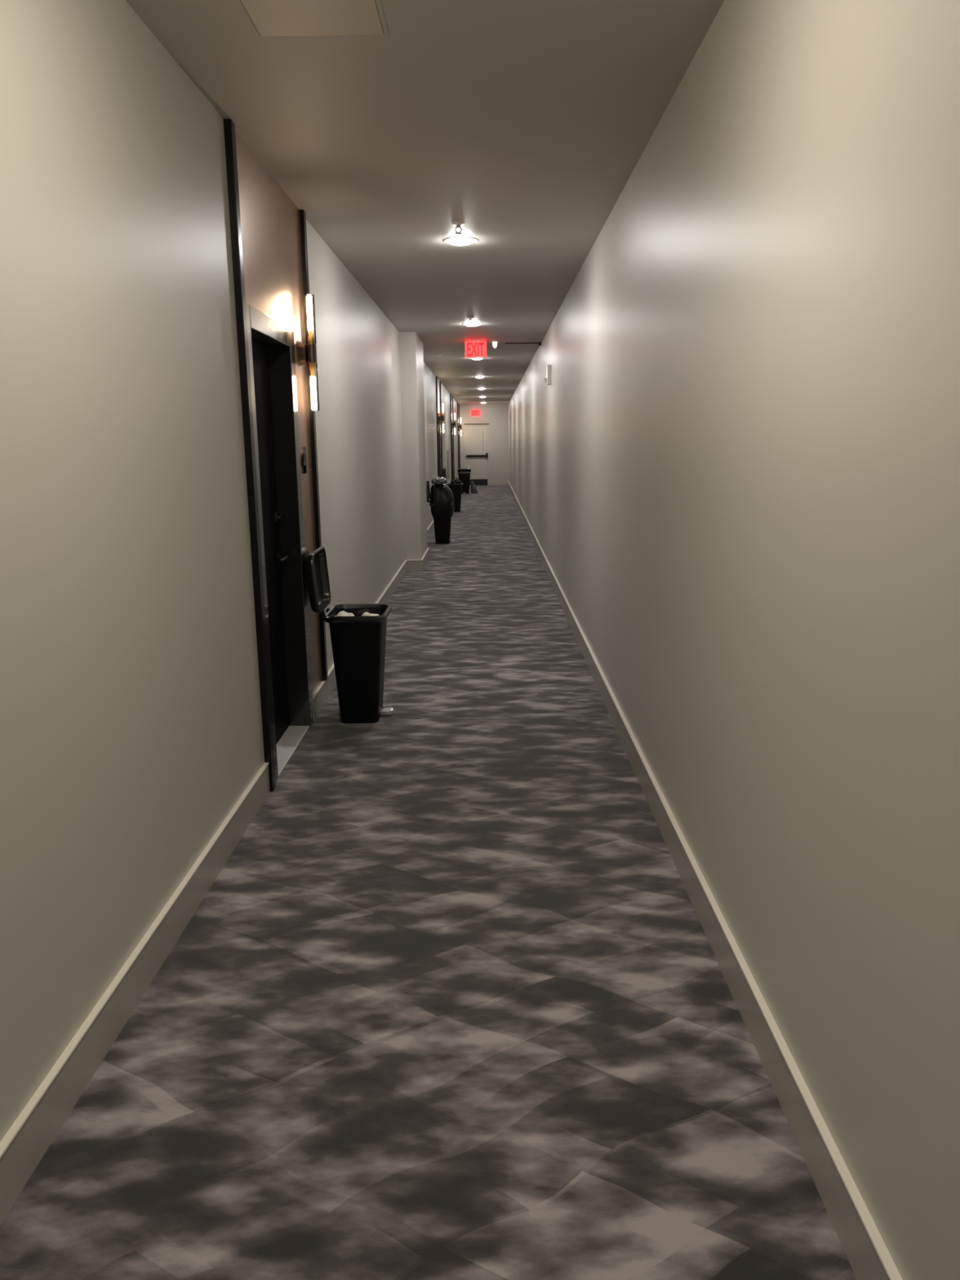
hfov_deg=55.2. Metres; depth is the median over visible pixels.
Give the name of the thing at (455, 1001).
floor
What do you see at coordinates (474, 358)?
recessed light
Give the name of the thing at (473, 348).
exit sign
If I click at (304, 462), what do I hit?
room number
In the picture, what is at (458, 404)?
wall panel
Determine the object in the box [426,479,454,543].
bin
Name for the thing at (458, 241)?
recessed light
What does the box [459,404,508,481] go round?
wall
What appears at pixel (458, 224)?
sprinkler
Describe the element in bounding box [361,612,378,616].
bag
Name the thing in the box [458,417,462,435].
wall sconce
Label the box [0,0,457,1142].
wall
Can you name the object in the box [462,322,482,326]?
recessed light
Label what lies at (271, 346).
door
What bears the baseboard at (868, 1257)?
attached to the wall at (736, 471)
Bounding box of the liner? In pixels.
[332,607,385,616]
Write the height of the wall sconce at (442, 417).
0.580 m
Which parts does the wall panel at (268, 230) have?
panel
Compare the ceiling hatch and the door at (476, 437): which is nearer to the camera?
the ceiling hatch
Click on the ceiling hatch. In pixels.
(271, 19)
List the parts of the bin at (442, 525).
lid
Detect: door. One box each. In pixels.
[245,302,313,782]
[438,412,441,477]
[451,419,453,479]
[458,435,459,468]
[463,423,488,485]
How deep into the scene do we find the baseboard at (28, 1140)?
2.38 m
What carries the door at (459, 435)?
attached to the wall panel at (458, 404)
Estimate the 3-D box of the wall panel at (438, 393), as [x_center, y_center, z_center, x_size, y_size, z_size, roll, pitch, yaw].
[-0.900,-3.818,18.342,0.224,2.700,1.450,-1,12,1]
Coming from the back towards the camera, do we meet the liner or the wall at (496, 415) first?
the wall at (496, 415)
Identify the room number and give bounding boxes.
[301,447,306,473]
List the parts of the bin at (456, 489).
lid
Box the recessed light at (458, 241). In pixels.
[443,236,477,245]
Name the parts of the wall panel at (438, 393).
panel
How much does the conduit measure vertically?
0.034 m
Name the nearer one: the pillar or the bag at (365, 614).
the bag at (365, 614)
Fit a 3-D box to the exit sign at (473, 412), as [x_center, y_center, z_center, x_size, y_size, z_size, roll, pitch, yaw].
[-0.145,-7.670,31.006,0.310,0.200,0.048,-1,12,1]
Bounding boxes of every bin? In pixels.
[305,546,393,723]
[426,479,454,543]
[442,467,463,511]
[457,468,471,493]
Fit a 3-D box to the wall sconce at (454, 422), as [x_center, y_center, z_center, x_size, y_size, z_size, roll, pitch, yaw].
[-0.706,-5.916,25.145,0.090,0.580,0.124,-1,12,1]
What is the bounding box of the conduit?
[505,342,541,346]
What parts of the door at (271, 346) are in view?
lever handle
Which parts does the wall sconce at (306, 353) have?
plate, arm, bulb, bulb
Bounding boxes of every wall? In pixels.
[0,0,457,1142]
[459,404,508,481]
[508,0,959,1279]
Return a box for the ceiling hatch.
[235,0,389,38]
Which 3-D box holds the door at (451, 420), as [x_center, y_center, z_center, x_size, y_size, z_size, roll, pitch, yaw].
[-0.817,-4.871,24.710,0.160,2.055,0.955,-1,12,1]
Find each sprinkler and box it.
[452,221,464,234]
[466,316,474,323]
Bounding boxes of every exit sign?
[464,340,486,358]
[471,409,479,416]
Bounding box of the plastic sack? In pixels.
[470,480,477,493]
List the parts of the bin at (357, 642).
lid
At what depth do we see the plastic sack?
26.63 m
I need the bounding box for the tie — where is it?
[356,609,371,616]
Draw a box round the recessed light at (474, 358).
[470,357,484,359]
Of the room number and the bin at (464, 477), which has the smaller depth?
the room number
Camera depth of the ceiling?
3.64 m
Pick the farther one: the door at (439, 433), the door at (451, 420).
the door at (451, 420)
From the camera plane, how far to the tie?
4.92 m
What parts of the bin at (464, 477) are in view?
lid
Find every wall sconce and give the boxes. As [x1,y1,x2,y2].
[297,293,319,410]
[440,403,444,432]
[453,413,456,435]
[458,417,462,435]
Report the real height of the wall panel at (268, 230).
2.700 m
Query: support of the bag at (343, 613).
in the liner
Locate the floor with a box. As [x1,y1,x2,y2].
[0,484,857,1279]
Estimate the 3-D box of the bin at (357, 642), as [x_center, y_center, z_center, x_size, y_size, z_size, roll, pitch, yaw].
[-0.703,-0.032,5.040,0.424,0.940,0.394,-1,12,1]
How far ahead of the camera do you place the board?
21.88 m
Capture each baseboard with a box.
[0,520,434,1224]
[488,480,508,485]
[507,480,902,1279]
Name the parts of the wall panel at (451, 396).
panel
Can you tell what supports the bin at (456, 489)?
on the floor
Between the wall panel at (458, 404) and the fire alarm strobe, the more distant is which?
the wall panel at (458, 404)
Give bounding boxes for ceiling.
[125,0,724,404]
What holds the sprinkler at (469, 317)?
attached to the ceiling
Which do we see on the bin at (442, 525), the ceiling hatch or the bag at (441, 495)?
the bag at (441, 495)
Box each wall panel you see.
[223,119,328,791]
[435,376,443,476]
[449,393,454,479]
[457,402,460,479]
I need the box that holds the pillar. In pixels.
[399,332,427,559]
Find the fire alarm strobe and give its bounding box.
[544,364,551,384]
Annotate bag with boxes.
[334,610,354,616]
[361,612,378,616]
[429,484,454,517]
[431,476,446,484]
[450,479,461,484]
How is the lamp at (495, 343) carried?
attached to the ceiling
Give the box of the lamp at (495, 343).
[492,341,497,348]
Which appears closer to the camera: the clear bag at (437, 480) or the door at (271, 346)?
the door at (271, 346)
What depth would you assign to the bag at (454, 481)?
19.76 m
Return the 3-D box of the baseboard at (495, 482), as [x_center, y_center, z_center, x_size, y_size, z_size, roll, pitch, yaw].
[0.647,-5.383,31.513,0.672,0.136,0.016,-1,12,1]
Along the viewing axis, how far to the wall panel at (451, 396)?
24.68 m
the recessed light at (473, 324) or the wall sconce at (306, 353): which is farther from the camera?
the recessed light at (473, 324)
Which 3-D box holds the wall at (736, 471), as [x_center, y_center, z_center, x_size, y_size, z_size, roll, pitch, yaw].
[0.878,-2.826,13.679,0.150,2.700,35.950,-1,12,1]
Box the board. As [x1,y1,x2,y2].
[446,450,449,479]

